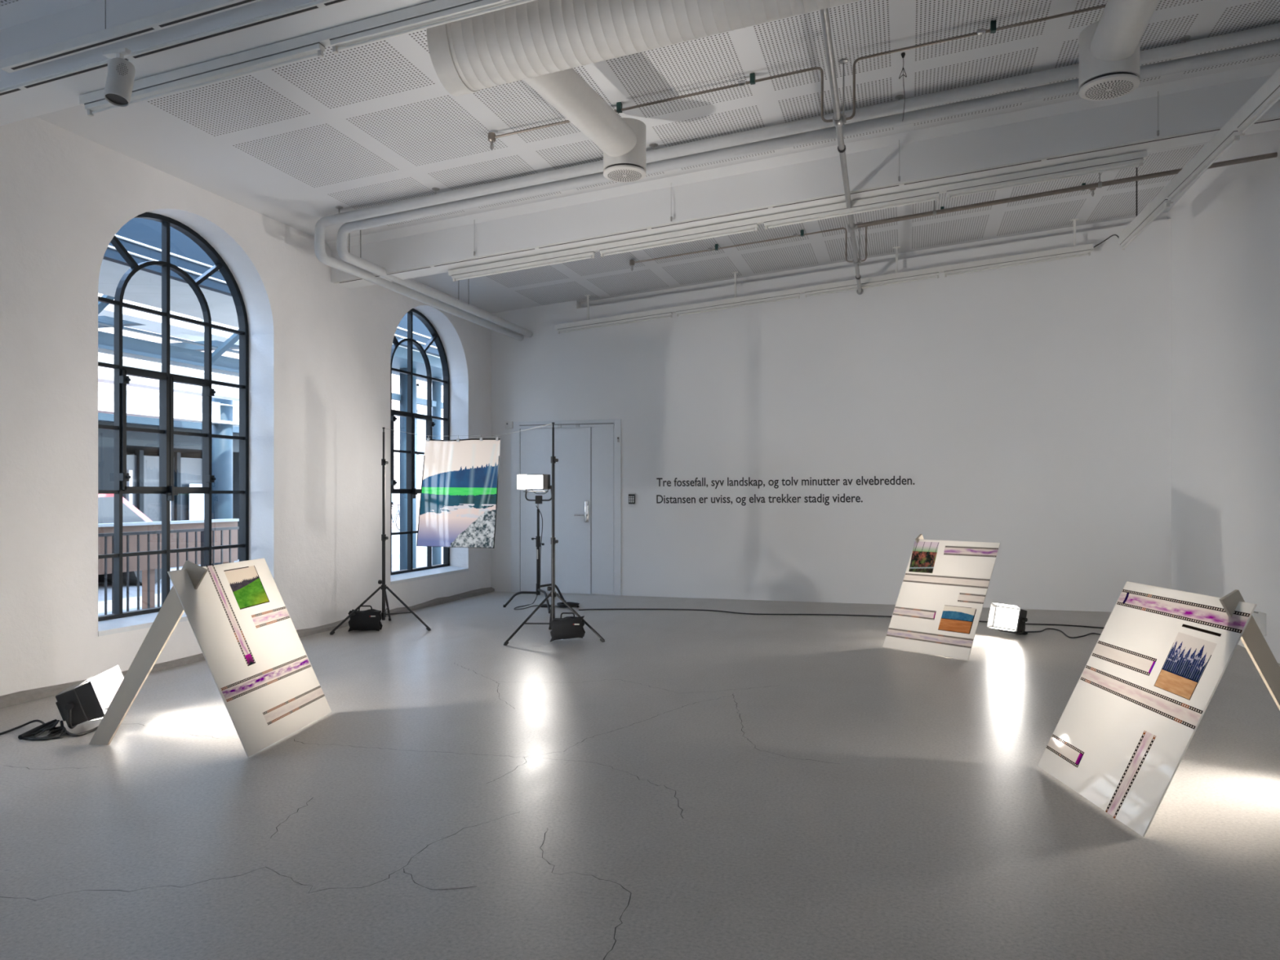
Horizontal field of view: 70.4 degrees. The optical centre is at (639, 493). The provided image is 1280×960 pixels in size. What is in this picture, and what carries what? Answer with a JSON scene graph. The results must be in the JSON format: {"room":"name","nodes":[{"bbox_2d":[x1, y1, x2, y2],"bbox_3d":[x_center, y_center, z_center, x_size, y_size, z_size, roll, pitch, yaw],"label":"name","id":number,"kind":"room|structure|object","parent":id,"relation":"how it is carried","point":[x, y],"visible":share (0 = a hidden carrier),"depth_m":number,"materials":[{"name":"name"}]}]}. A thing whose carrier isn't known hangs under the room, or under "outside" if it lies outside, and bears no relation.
{"room":"museum","nodes":[
{"label":"museum","id":0,"kind":"room"},
{"bbox_2d":[0,116,491,696],"bbox_3d":[-4.571,-0.640,3.849,0.335,3.920,17.590,0,0,16],"label":"wall","id":1,"kind":"structure","parent":0,"point":[320,348],"depth_m":6.82,"materials":[{"name":"paint"}]},
{"bbox_2d":[97,212,248,636],"bbox_3d":[-3.606,-0.598,7.100,0.335,3.151,1.796,0,0,16],"label":"window","id":2,"kind":"structure","parent":1,"relation":"in","point":[120,621],"depth_m":7.12,"materials":[{"name":"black metal"}]},
{"bbox_2d":[0,0,349,96],"bbox_3d":[-0.222,-2.372,3.804,7.982,0.713,0.036,0,0,16],"label":"track","id":3,"kind":"object","parent":1,"relation":"attached to","point":[322,3],"visible":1,"depth_m":4.38,"materials":[{"name":"white metal"}]},
{"bbox_2d":[0,0,435,125],"bbox_3d":[-0.189,-2.559,3.925,8.067,1.071,0.500,0,0,16],"label":"ceiling beam","id":4,"kind":"structure","parent":1,"relation":"attached to","point":[25,25],"depth_m":4.52,"materials":[{"name":"paint"}]},
{"bbox_2d":[0,586,494,708],"bbox_3d":[-4.411,1.265,3.697,0.077,0.071,17.390,0,0,16],"label":"baseboard","id":5,"kind":"structure","parent":1,"relation":"attached to","point":[20,697],"depth_m":6.89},
{"bbox_2d":[79,0,536,116],"bbox_3d":[-1.524,-2.189,4.413,3.024,0.359,0.055,0,0,16],"label":"light trunking","id":6,"kind":"object","parent":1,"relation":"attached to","point":[437,12],"visible":1,"depth_m":4.43,"materials":[{"name":"white metal"}]},
{"bbox_2d":[390,308,468,584],"bbox_3d":[-2.571,-0.598,10.601,0.335,3.151,1.796,0,0,16],"label":"window","id":7,"kind":"structure","parent":1,"relation":"in","point":[411,574],"depth_m":10.63,"materials":[{"name":"black metal"}]},
{"bbox_2d":[326,61,1279,288],"bbox_3d":[0.928,-2.559,7.703,8.067,1.071,0.500,0,0,16],"label":"beam","id":8,"kind":"structure","parent":1,"relation":"attached to","point":[1208,101],"depth_m":7.37,"materials":[{"name":"paint"}]},
{"bbox_2d":[448,150,1147,281],"bbox_3d":[1.032,-2.309,7.766,5.924,0.608,0.055,0,0,16],"label":"light trunking","id":9,"kind":"object","parent":8,"relation":"attached to","point":[1095,166],"visible":1,"depth_m":7.61,"materials":[{"name":"white metal"}]},
{"bbox_2d":[333,116,1279,284],"bbox_3d":[0.895,-2.372,7.582,7.982,0.713,0.036,0,0,16],"label":"track","id":10,"kind":"object","parent":1,"relation":"attached to","point":[1276,117],"visible":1,"depth_m":7.38,"materials":[{"name":"white metal"}]},
{"bbox_2d":[0,591,1279,959],"bbox_3d":[-0.672,1.425,2.644,8.827,0.251,17.890,0,0,16],"label":"floor","id":11,"kind":"structure","parent":0,"point":[679,784],"depth_m":3.76,"materials":[{"name":"concrete"}]},
{"bbox_2d":[0,719,44,735],"bbox_3d":[-3.353,1.283,4.891,0.218,0.038,0.353,0,0,7],"label":"cable","id":12,"kind":"object","parent":11,"relation":"on","point":[37,720],"visible":0.84,"depth_m":5.02,"materials":[{"name":"black rubber"}]},
{"bbox_2d":[17,719,66,740],"bbox_3d":[-3.174,1.271,4.870,0.241,0.058,0.222,0,0,16],"label":"cable bundle","id":13,"kind":"object","parent":11,"relation":"on","point":[50,726],"visible":1,"depth_m":4.86,"materials":[{"name":"black rubber"}]},
{"bbox_2d":[59,720,98,737],"bbox_3d":[-3.064,1.272,4.905,0.209,0.056,0.174,0,0,-9],"label":"cable","id":14,"kind":"object","parent":11,"relation":"on","point":[61,722],"visible":0.9,"depth_m":4.88,"materials":[{"name":"black rubber"}]},
{"bbox_2d":[55,665,124,728],"bbox_3d":[-3.050,1.137,5.055,0.312,0.283,0.372,0,0,-18],"label":"lamp","id":15,"kind":"object","parent":11,"relation":"on","point":[82,702],"visible":0.99,"depth_m":4.92,"materials":[{"name":"black metal"}]},
{"bbox_2d":[88,558,331,757],"bbox_3d":[-2.348,0.822,4.960,0.952,0.956,0.927,0,0,6],"label":"display board","id":16,"kind":"object","parent":11,"relation":"on","point":[265,679],"visible":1,"depth_m":4.77,"materials":[{"name":"plastic"}]},
{"bbox_2d":[223,565,269,609],"bbox_3d":[-2.209,0.526,5.104,0.001,0.235,0.327,-25,-2,5],"label":"photograph","id":17,"kind":"object","parent":16,"relation":"attached to","point":[250,593],"depth_m":5.10},
{"bbox_2d":[347,605,382,631],"bbox_3d":[-2.602,1.182,8.587,0.302,0.240,0.182,0,0,-4],"label":"sandbag","id":18,"kind":"object","parent":11,"relation":"on","point":[367,620],"visible":0.99,"depth_m":8.52,"materials":[{"name":"black fabric"}]},
{"bbox_2d":[329,426,431,635],"bbox_3d":[-2.350,0.338,8.695,0.775,1.946,0.982,0,0,16],"label":"stand","id":19,"kind":"object","parent":11,"relation":"on","point":[384,462],"visible":0.98,"depth_m":8.71,"materials":[{"name":"black metal"}]},
{"bbox_2d":[386,423,551,435],"bbox_3d":[-1.622,-0.576,8.422,1.798,0.101,0.003,0,0,20],"label":"wire","id":20,"kind":"object","parent":19,"relation":"attached to","point":[550,424],"visible":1,"depth_m":8.29,"materials":[{"name":"metal"}]},
{"bbox_2d":[416,435,500,548],"bbox_3d":[-1.699,-0.021,8.436,0.879,1.051,0.050,0,0,19],"label":"picture","id":21,"kind":"object","parent":20,"relation":"hanging from","point":[458,503],"visible":1,"depth_m":8.42,"materials":[{"name":"fabric"}]},
{"bbox_2d":[502,503,565,613],"bbox_3d":[-1.015,0.695,10.360,0.794,1.210,0.770,0,0,42],"label":"lamp stand","id":22,"kind":"object","parent":11,"relation":"on","point":[537,538],"visible":0.86,"depth_m":10.34,"materials":[{"name":"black metal"}]},
{"bbox_2d":[514,506,542,609],"bbox_3d":[-1.240,0.722,10.371,0.271,1.168,0.596,0,0,16],"label":"cable","id":23,"kind":"object","parent":22,"relation":"attached to","point":[536,506],"visible":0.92,"depth_m":10.33,"materials":[{"name":"black rubber"}]},
{"bbox_2d":[516,474,551,503],"bbox_3d":[-1.195,-0.048,10.314,0.393,0.335,0.200,0,0,24],"label":"lamp","id":24,"kind":"object","parent":22,"relation":"on","point":[535,482],"visible":0.94,"depth_m":10.34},
{"bbox_2d":[503,422,604,645],"bbox_3d":[-0.660,0.338,8.107,0.781,1.946,0.979,0,0,16],"label":"stand","id":25,"kind":"object","parent":11,"relation":"on","point":[553,594],"visible":0.89,"depth_m":8.10,"materials":[{"name":"black metal"}]},
{"bbox_2d":[550,612,585,641],"bbox_3d":[-0.634,1.170,7.942,0.302,0.252,0.182,0,0,3],"label":"sandbag","id":26,"kind":"object","parent":11,"relation":"on","point":[568,627],"visible":1,"depth_m":7.87,"materials":[{"name":"black fabric"}]},
{"bbox_2d":[556,601,579,608],"bbox_3d":[-0.821,1.272,10.338,0.257,0.052,0.256,0,0,16],"label":"cable coil","id":27,"kind":"object","parent":11,"relation":"on","point":[562,605],"visible":0.87,"depth_m":10.26,"materials":[{"name":"black rubber"}]},
{"bbox_2d":[578,608,1103,628],"bbox_3d":[2.386,1.294,9.320,6.290,0.013,0.551,0,0,18],"label":"cable","id":28,"kind":"object","parent":11,"relation":"on","point":[580,609],"visible":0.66,"depth_m":9.68,"materials":[{"name":"black rubber"}]},
{"bbox_2d":[882,533,1000,660],"bbox_3d":[2.698,0.829,7.683,1.046,0.942,0.790,0,0,-40],"label":"display board","id":29,"kind":"object","parent":11,"relation":"on","point":[940,603],"visible":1,"depth_m":7.48,"materials":[{"name":"plastic"}]},
{"bbox_2d":[908,542,938,573],"bbox_3d":[2.440,0.548,7.810,0.001,0.293,0.266,35,-22,-34],"label":"photograph","id":30,"kind":"object","parent":29,"relation":"on","point":[922,561],"depth_m":7.79},
{"bbox_2d":[937,604,976,634],"bbox_3d":[2.547,1.012,7.286,0.001,0.222,0.286,35,-22,-34],"label":"photograph","id":31,"kind":"object","parent":29,"relation":"attached to","point":[951,621],"depth_m":7.28},
{"bbox_2d":[986,602,1027,634],"bbox_3d":[3.358,1.139,8.265,0.219,0.267,0.340,0,0,-30],"label":"lamp","id":32,"kind":"object","parent":11,"relation":"on","point":[1010,619],"visible":1,"depth_m":8.24,"materials":[{"name":"black plastic"}]},
{"bbox_2d":[1026,627,1100,638],"bbox_3d":[4.128,1.294,8.142,0.418,0.011,1.180,0,0,-40],"label":"cable","id":33,"kind":"object","parent":11,"relation":"on","point":[1047,628],"visible":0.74,"depth_m":8.38,"materials":[{"name":"black rubber"}]},
{"bbox_2d":[1037,581,1279,837],"bbox_3d":[2.351,0.837,3.868,0.923,0.925,0.891,0,0,0],"label":"display board","id":34,"kind":"object","parent":11,"relation":"on","point":[1122,735],"visible":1,"depth_m":3.76,"materials":[{"name":"plastic"}]},
{"bbox_2d":[1154,641,1211,700],"bbox_3d":[2.188,0.690,3.646,0.001,0.252,0.254,26,0,0],"label":"photograph","id":35,"kind":"object","parent":34,"relation":"on","point":[1180,669],"depth_m":3.64},
{"bbox_2d":[0,0,1279,313],"bbox_3d":[-0.672,-2.873,2.644,8.727,1.042,17.890,0,0,16],"label":"ceiling","id":36,"kind":"structure","parent":0,"point":[372,124],"depth_m":6.37,"materials":[{"name":"paint"}]},
{"bbox_2d":[105,0,106,29],"bbox_3d":[-2.584,-2.362,4.382,0.016,0.325,0.016,0,0,16],"label":"wire","id":37,"kind":"object","parent":36,"relation":"hanging from","point":[105,0],"visible":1,"depth_m":4.38,"materials":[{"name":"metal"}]},
{"bbox_2d":[0,0,262,72],"bbox_3d":[-1.684,-2.286,4.116,3.163,0.321,0.050,0,0,16],"label":"track","id":38,"kind":"object","parent":37,"relation":"hanging from","point":[204,8],"visible":1,"depth_m":4.34,"materials":[{"name":"white metal"}]},
{"bbox_2d":[102,47,135,106],"bbox_3d":[-2.511,-1.995,4.342,0.165,0.270,0.144,0,0,16],"label":"spotlight","id":39,"kind":"object","parent":38,"relation":"hanging from","point":[121,72],"visible":1,"depth_m":4.31,"materials":[{"name":"white metal"}]},
{"bbox_2d":[348,232,350,253],"bbox_3d":[-2.648,-2.253,8.259,0.064,0.346,0.064,0,0,16],"label":"hanger","id":40,"kind":"object","parent":36,"relation":"hanging from","point":[349,233],"visible":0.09,"depth_m":8.26,"materials":[{"name":"metal"}]},
{"bbox_2d":[360,230,361,257],"bbox_3d":[-2.528,-2.279,8.205,0.064,0.317,0.064,0,0,16],"label":"hanger","id":41,"kind":"object","parent":36,"relation":"hanging from","point":[360,230],"visible":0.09,"depth_m":8.20,"materials":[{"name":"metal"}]},
{"bbox_2d":[336,39,1279,337],"bbox_3d":[1.526,-2.523,8.828,7.506,0.962,4.162,0,0,16],"label":"pipe","id":42,"kind":"object","parent":41,"relation":"hanging from","point":[1269,47],"visible":1,"depth_m":6.87,"materials":[{"name":"metal"}]},
{"bbox_2d":[431,187,439,194],"bbox_3d":[-1.691,-2.499,7.507,0.064,0.046,0.064,0,0,16],"label":"hanger","id":43,"kind":"object","parent":36,"relation":"hanging from","point":[435,189],"visible":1,"depth_m":7.50,"materials":[{"name":"metal"}]},
{"bbox_2d":[426,0,860,96],"bbox_3d":[1.346,-2.560,4.149,5.005,0.840,0.412,0,0,16],"label":"duct","id":44,"kind":"object","parent":36,"relation":"hanging from","point":[538,37],"visible":0.94,"depth_m":4.51,"materials":[{"name":"metal"}]},
{"bbox_2d":[523,67,636,156],"bbox_3d":[-0.384,-2.394,5.536,0.236,0.244,1.447,0,0,21],"label":"duct","id":45,"kind":"object","parent":44,"relation":"attached to","point":[566,91],"visible":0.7,"depth_m":5.50,"materials":[{"name":"metal"}]},
{"bbox_2d":[603,117,645,182],"bbox_3d":[-0.106,-2.361,6.257,0.296,0.341,0.296,0,0,16],"label":"air diffuser","id":46,"kind":"object","parent":45,"relation":"attached to","point":[630,166],"visible":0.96,"depth_m":6.16,"materials":[{"name":"white paint"}]},
{"bbox_2d":[603,164,645,182],"bbox_3d":[-0.106,-2.203,6.257,0.296,0.025,0.296,0,0,16],"label":"grille","id":47,"kind":"object","parent":46,"relation":"attached to","point":[617,173],"depth_m":6.21,"materials":[{"name":"metal"}]},
{"bbox_2d":[1090,0,1159,61],"bbox_3d":[2.522,-2.587,4.546,0.236,0.408,1.226,0,0,14],"label":"duct","id":48,"kind":"object","parent":44,"relation":"attached to","point":[1122,25],"visible":0.98,"depth_m":4.80,"materials":[{"name":"metal"}]},
{"bbox_2d":[1079,20,1140,100],"bbox_3d":[2.676,-2.471,5.174,0.310,0.341,0.310,0,0,16],"label":"air diffuser","id":49,"kind":"object","parent":48,"relation":"attached to","point":[1099,79],"visible":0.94,"depth_m":5.10,"materials":[{"name":"white paint"}]},
{"bbox_2d":[1079,73,1140,100],"bbox_3d":[2.676,-2.313,5.174,0.310,0.025,0.310,0,0,16],"label":"grille","id":50,"kind":"object","parent":49,"relation":"attached to","point":[1097,86],"depth_m":5.13,"materials":[{"name":"metal"}]},
{"bbox_2d":[648,143,657,150],"bbox_3d":[0.102,-2.661,6.977,0.064,0.041,0.064,0,0,16],"label":"hanger","id":51,"kind":"object","parent":36,"relation":"hanging from","point":[653,145],"visible":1,"depth_m":6.96,"materials":[{"name":"metal"}]},
{"bbox_2d":[314,22,1279,341],"bbox_3d":[1.442,-2.529,8.788,7.644,1.053,4.287,0,0,16],"label":"pipe","id":52,"kind":"object","parent":51,"relation":"hanging from","point":[1271,31],"visible":1,"depth_m":6.81,"materials":[{"name":"metal"}]},
{"bbox_2d":[670,182,672,221],"bbox_3d":[0.267,-2.495,7.711,0.016,0.365,0.016,0,0,16],"label":"wire","id":53,"kind":"object","parent":36,"relation":"hanging from","point":[671,216],"visible":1,"depth_m":7.71,"materials":[{"name":"metal"}]},
{"bbox_2d":[732,271,738,297],"bbox_3d":[1.153,-2.516,10.963,0.080,0.310,0.060,0,0,16],"label":"bracket","id":54,"kind":"object","parent":36,"relation":"attached to","point":[734,273],"visible":1,"depth_m":10.95,"materials":[{"name":"white metal"}]},
{"bbox_2d":[555,243,1093,333],"bbox_3d":[1.919,-2.374,10.736,6.265,0.668,0.060,0,0,16],"label":"light trunking","id":55,"kind":"object","parent":36,"relation":"attached to","point":[1082,249],"depth_m":10.62,"materials":[{"name":"white metal"}]},
{"bbox_2d":[1093,234,1119,247],"bbox_3d":[4.784,-2.557,9.244,0.085,0.284,1.245,0,0,16],"label":"cable","id":56,"kind":"object","parent":55,"relation":"attached to","point":[1113,234],"visible":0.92,"depth_m":9.47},
{"bbox_2d":[838,58,848,125],"bbox_3d":[1.321,-2.599,5.887,0.064,0.417,0.064,0,0,16],"label":"hanger","id":57,"kind":"object","parent":36,"relation":"hanging from","point":[842,61],"visible":1,"depth_m":5.88,"materials":[{"name":"metal"}]},
{"bbox_2d":[819,8,863,294],"bbox_3d":[1.362,-2.384,6.110,0.093,0.084,9.494,0,0,15],"label":"sprinkler","id":58,"kind":"object","parent":57,"relation":"hanging from","point":[838,119],"visible":0.99,"depth_m":5.79,"materials":[{"name":"metal"}]},
{"bbox_2d":[488,66,832,150],"bbox_3d":[0.090,-2.571,6.157,2.458,0.375,0.056,0,0,16],"label":"branch","id":59,"kind":"object","parent":58,"relation":"attached to","point":[491,135],"visible":0.91,"depth_m":6.06,"materials":[{"name":"metal"}]},
{"bbox_2d":[629,227,853,271],"bbox_3d":[1.054,-2.564,9.668,2.437,0.375,0.056,0,0,16],"label":"branch","id":60,"kind":"object","parent":58,"relation":"attached to","point":[632,262],"visible":0.98,"depth_m":9.63,"materials":[{"name":"metal"}]},
{"bbox_2d":[845,4,1106,120],"bbox_3d":[2.674,-2.698,5.393,2.930,0.629,0.036,0,0,16],"label":"branch","id":61,"kind":"object","parent":58,"relation":"attached to","point":[993,29],"visible":1,"depth_m":5.58,"materials":[{"name":"metal"}]},
{"bbox_2d":[861,182,1096,262],"bbox_3d":[3.296,-2.678,9.005,2.239,0.602,0.056,0,0,16],"label":"branch","id":62,"kind":"object","parent":58,"relation":"attached to","point":[1082,184],"visible":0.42,"depth_m":9.29,"materials":[{"name":"metal"}]},
{"bbox_2d":[856,222,862,258],"bbox_3d":[2.271,-2.595,9.381,0.064,0.410,0.064,0,0,16],"label":"hanger","id":63,"kind":"object","parent":36,"relation":"hanging from","point":[857,222],"visible":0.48,"depth_m":9.38,"materials":[{"name":"metal"}]},
{"bbox_2d":[893,246,900,273],"bbox_3d":[2.953,-2.679,10.431,0.080,0.303,0.060,0,0,16],"label":"bracket","id":64,"kind":"object","parent":36,"relation":"attached to","point":[895,247],"visible":1,"depth_m":10.42,"materials":[{"name":"white metal"}]},
{"bbox_2d":[897,139,900,182],"bbox_3d":[2.054,-2.653,7.182,0.016,0.365,0.016,0,0,16],"label":"wire","id":65,"kind":"object","parent":36,"relation":"hanging from","point":[899,176],"visible":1,"depth_m":7.18,"materials":[{"name":"metal"}]},
{"bbox_2d":[894,94,903,99],"bbox_3d":[1.853,-2.818,6.481,0.064,0.036,0.064,0,0,16],"label":"hanger","id":66,"kind":"object","parent":36,"relation":"hanging from","point":[899,96],"visible":1,"depth_m":6.47,"materials":[{"name":"metal"}]},
{"bbox_2d":[898,52,906,121],"bbox_3d":[1.696,-2.621,5.850,0.044,0.442,0.027,0,0,43],"label":"ceiling hook","id":67,"kind":"object","parent":36,"relation":"hanging from","point":[903,54],"visible":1,"depth_m":5.85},
{"bbox_2d":[854,151,1277,228],"bbox_3d":[3.398,-2.668,7.550,3.216,0.601,0.052,0,0,21],"label":"pipe","id":68,"kind":"object","parent":36,"relation":"hanging from","point":[1100,184],"visible":0.78,"depth_m":7.50,"materials":[{"name":"metal"}]},
{"bbox_2d":[1070,218,1079,246],"bbox_3d":[4.747,-2.841,9.901,0.080,0.297,0.060,0,0,16],"label":"bracket","id":69,"kind":"object","parent":36,"relation":"attached to","point":[1074,220],"visible":1,"depth_m":9.89,"materials":[{"name":"white metal"}]},
{"bbox_2d":[1136,167,1137,216],"bbox_3d":[4.597,-2.737,8.391,0.012,0.554,0.012,0,0,16],"label":"suspension chain","id":70,"kind":"object","parent":36,"relation":"hanging from","point":[1136,167],"visible":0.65,"depth_m":8.39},
{"bbox_2d":[1119,67,1279,249],"bbox_3d":[3.883,-2.381,5.870,0.058,0.158,5.664,0,0,14],"label":"light trunking","id":71,"kind":"object","parent":70,"relation":"hanging from","point":[1268,94],"visible":1,"depth_m":6.33,"materials":[{"name":"white metal"}]},
{"bbox_2d":[1156,91,1159,136],"bbox_3d":[3.808,-2.808,6.664,0.016,0.365,0.016,0,0,16],"label":"wire","id":72,"kind":"object","parent":36,"relation":"hanging from","point":[1157,131],"visible":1,"depth_m":6.66,"materials":[{"name":"metal"}]},
{"bbox_2d":[1179,35,1191,42],"bbox_3d":[3.577,-2.973,5.950,0.064,0.032,0.064,0,0,16],"label":"hanger","id":73,"kind":"object","parent":36,"relation":"hanging from","point":[1186,37],"visible":1,"depth_m":5.94,"materials":[{"name":"metal"}]},
{"bbox_2d":[491,212,1171,612],"bbox_3d":[2.013,-1.090,11.021,8.227,4.820,0.300,0,0,16],"label":"wall","id":74,"kind":"structure","parent":0,"point":[1026,409],"depth_m":10.62,"materials":[{"name":"paint"}]},
{"bbox_2d":[505,421,513,428],"bbox_3d":[-1.725,-0.900,11.944,0.110,0.090,0.050,0,0,16],"label":"sensor","id":75,"kind":"object","parent":74,"relation":"attached to","point":[508,424],"visible":1,"depth_m":11.93,"materials":[{"name":"white plastic"}]},
{"bbox_2d":[511,419,621,595],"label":"door","id":76,"kind":"structure","parent":74,"relation":"in","point":[584,470],"depth_m":11.71,"materials":[{"name":"grey paint"}]},
{"bbox_2d":[628,493,635,503],"bbox_3d":[-0.105,0.072,11.478,0.084,0.124,0.026,0,0,16],"label":"keypad","id":77,"kind":"object","parent":74,"relation":"attached to","point":[631,496],"visible":1,"depth_m":11.47,"materials":[{"name":"grey plastic"}]},
{"bbox_2d":[656,475,914,505],"bbox_3d":[1.697,-0.027,10.956,3.105,0.357,0.002,0,0,16],"label":"lettering","id":78,"kind":"object","parent":74,"relation":"attached to","point":[828,479],"depth_m":10.97,"materials":[{"name":"paint"}]},
{"bbox_2d":[1167,129,1279,663],"bbox_3d":[3.397,-1.090,1.545,0.200,4.820,17.690,0,0,16],"label":"wall","id":79,"kind":"structure","parent":0,"point":[1225,228],"depth_m":8.01,"materials":[{"name":"paint"}]},
{"bbox_2d":[1253,611,1266,635],"bbox_3d":[4.925,1.033,7.251,0.104,0.193,0.140,0,0,16],"label":"wall socket","id":80,"kind":"object","parent":79,"relation":"attached to","point":[1260,618],"visible":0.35,"depth_m":7.18,"materials":[{"name":"white plastic"}]},
{"label":"outside","id":81,"kind":"structure","parent":0,"visible":0},
{"bbox_2d":[97,352,239,401],"bbox_3d":[-9.401,-1.850,8.149,0.350,0.400,22.300,0,0,16],"label":"girder","id":82,"kind":"object","parent":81,"point":[105,375],"visible":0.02,"depth_m":14.45,"materials":[{"name":"white metal"}]},
{"bbox_3d":[-8.918,-2.400,9.518,4.500,0.800,0.180,0,0,16],"label":"rafter","id":83,"kind":"object","parent":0,"visible":0},
{"bbox_2d":[97,293,239,345],"bbox_3d":[-8.442,-2.605,7.865,0.350,0.370,22.300,0,0,16],"label":"girder","id":84,"kind":"object","parent":83,"relation":"attached to","point":[128,314],"visible":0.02,"depth_m":13.12,"materials":[{"name":"white metal"}]},
{"bbox_2d":[97,294,114,314],"bbox_3d":[-8.237,-2.400,11.820,4.500,0.800,0.180,0,0,16],"label":"rafter","id":85,"kind":"object","parent":84,"relation":"attached to","point":[101,306],"visible":0.09,"depth_m":11.37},
{"bbox_2d":[97,315,239,362],"bbox_3d":[-7.557,-2.400,14.121,4.500,0.800,0.180,0,0,16],"label":"rafter","id":86,"kind":"object","parent":84,"relation":"attached to","point":[230,341],"visible":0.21,"depth_m":13.79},
{"bbox_2d":[169,340,239,351],"bbox_3d":[-6.877,-2.400,16.423,4.500,0.800,0.180,0,0,16],"label":"rafter","id":87,"kind":"object","parent":84,"relation":"attached to","point":[215,343],"visible":0.02,"depth_m":16.72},
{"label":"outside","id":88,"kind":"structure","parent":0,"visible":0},
{"bbox_2d":[97,320,239,377],"bbox_3d":[-8.825,-2.165,7.979,0.350,0.370,22.300,0,0,16],"label":"girder","id":89,"kind":"object","parent":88,"point":[132,348],"visible":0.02,"depth_m":13.53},
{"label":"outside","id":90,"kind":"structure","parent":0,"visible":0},
{"bbox_2d":[97,527,443,615],"bbox_3d":[-24.467,1.625,33.302,54.193,0.350,110.000,0,0,16],"label":"ground","id":91,"kind":"structure","parent":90,"point":[421,551],"depth_m":13.98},
{"bbox_2d":[97,493,161,584],"bbox_3d":[-8.897,0.720,13.292,1.640,1.460,4.050,0,0,16],"label":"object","id":92,"kind":"object","parent":91,"relation":"on","point":[131,513],"visible":0.05,"depth_m":13.94,"materials":[{"name":"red paint"}]},
{"bbox_2d":[97,518,239,608],"bbox_3d":[-6.048,0.885,8.222,0.180,1.130,6.740,0,0,16],"label":"railing","id":93,"kind":"object","parent":91,"relation":"on","point":[230,522],"visible":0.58,"depth_m":10.18,"materials":[{"name":"metal"}]},
{"bbox_2d":[97,526,239,614],"bbox_3d":[-5.513,0.920,7.808,0.060,1.060,5.850,0,0,16],"label":"railing","id":94,"kind":"object","parent":91,"relation":"on","point":[221,529],"visible":0.2,"depth_m":9.33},
{"bbox_2d":[97,412,239,559],"bbox_3d":[-12.307,-0.025,12.605,3.250,2.950,17.200,0,0,16],"label":"building","id":95,"kind":"structure","parent":91,"relation":"on","point":[142,447],"depth_m":18.20,"materials":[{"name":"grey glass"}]},
{"bbox_2d":[188,484,204,519],"bbox_3d":[-9.371,0.275,19.272,0.020,0.950,0.550,0,0,16],"label":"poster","id":96,"kind":"object","parent":95,"relation":"attached to","point":[196,501],"depth_m":19.18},
{"bbox_2d":[211,372,232,565],"bbox_3d":[-8.006,-0.400,17.365,0.375,3.800,0.375,0,0,16],"label":"column","id":97,"kind":"structure","parent":91,"relation":"on","point":[222,448],"depth_m":17.21,"materials":[{"name":"concrete"}]},
{"bbox_2d":[97,386,239,426],"bbox_3d":[-10.551,-1.520,8.489,0.350,0.400,22.300,0,0,16],"label":"girder","id":98,"kind":"object","parent":97,"relation":"attached to","point":[140,404],"visible":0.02,"depth_m":15.69,"materials":[{"name":"white metal"}]},
{"bbox_2d":[97,326,443,528],"bbox_3d":[-10.179,-5.550,46.597,6.060,14.000,36.400,0,0,16],"label":"building","id":99,"kind":"structure","parent":91,"relation":"on","point":[421,386],"depth_m":37.01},
{"bbox_2d":[391,504,399,529],"bbox_3d":[-9.597,0.947,35.267,0.500,1.024,1.738,0,0,16],"label":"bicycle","id":100,"kind":"object","parent":91,"relation":"on","point":[393,504],"visible":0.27,"depth_m":35.51,"materials":[{"name":"metal"}]},
{"bbox_2d":[400,368,416,569],"bbox_3d":[-4.016,-0.550,15.694,0.277,4.100,0.277,0,0,16],"label":"column","id":101,"kind":"structure","parent":91,"relation":"on","point":[403,377],"depth_m":15.58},
{"bbox_2d":[391,344,443,385],"bbox_3d":[-3.878,-2.350,16.162,1.200,0.400,5.200,0,0,16],"label":"beam","id":102,"kind":"structure","parent":101,"relation":"on","point":[400,357],"depth_m":15.28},
{"bbox_2d":[97,258,439,358],"bbox_3d":[-6.573,-2.385,6.427,1.750,0.130,20.600,0,0,16],"label":"canopy slab","id":103,"kind":"object","parent":102,"relation":"on","point":[144,287],"depth_m":10.61,"materials":[{"name":"concrete"}]},
{"bbox_2d":[102,217,439,356],"bbox_3d":[-5.686,-2.625,6.165,0.100,0.850,20.600,0,0,16],"label":"glass roof","id":104,"kind":"object","parent":103,"relation":"attached to","point":[145,231],"depth_m":9.24,"materials":[{"name":"glass"}]},
{"bbox_2d":[107,234,437,348],"bbox_3d":[-5.628,-2.360,6.148,0.023,0.143,20.600,0,0,16],"label":"rail","id":105,"kind":"object","parent":104,"relation":"attached to","point":[117,236],"visible":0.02,"depth_m":9.29,"materials":[{"name":"metal"}]},
{"bbox_2d":[391,392,443,408],"bbox_3d":[-3.865,-1.650,16.576,0.090,0.100,6.400,0,0,16],"label":"crossbar","id":106,"kind":"object","parent":101,"relation":"attached to","point":[397,397],"visible":0.07,"depth_m":16.20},
{"bbox_2d":[431,377,441,565],"bbox_3d":[-3.779,-0.550,16.849,0.168,4.100,0.168,0,0,16],"label":"column","id":107,"kind":"structure","parent":91,"relation":"on","point":[436,386],"depth_m":16.77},
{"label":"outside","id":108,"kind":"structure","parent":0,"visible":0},
{"bbox_2d":[97,314,239,351],"bbox_3d":[-11.055,-3.020,8.638,0.900,0.040,22.300,0,0,16],"label":"panel","id":109,"kind":"object","parent":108,"point":[144,327],"visible":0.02,"depth_m":17.01,"materials":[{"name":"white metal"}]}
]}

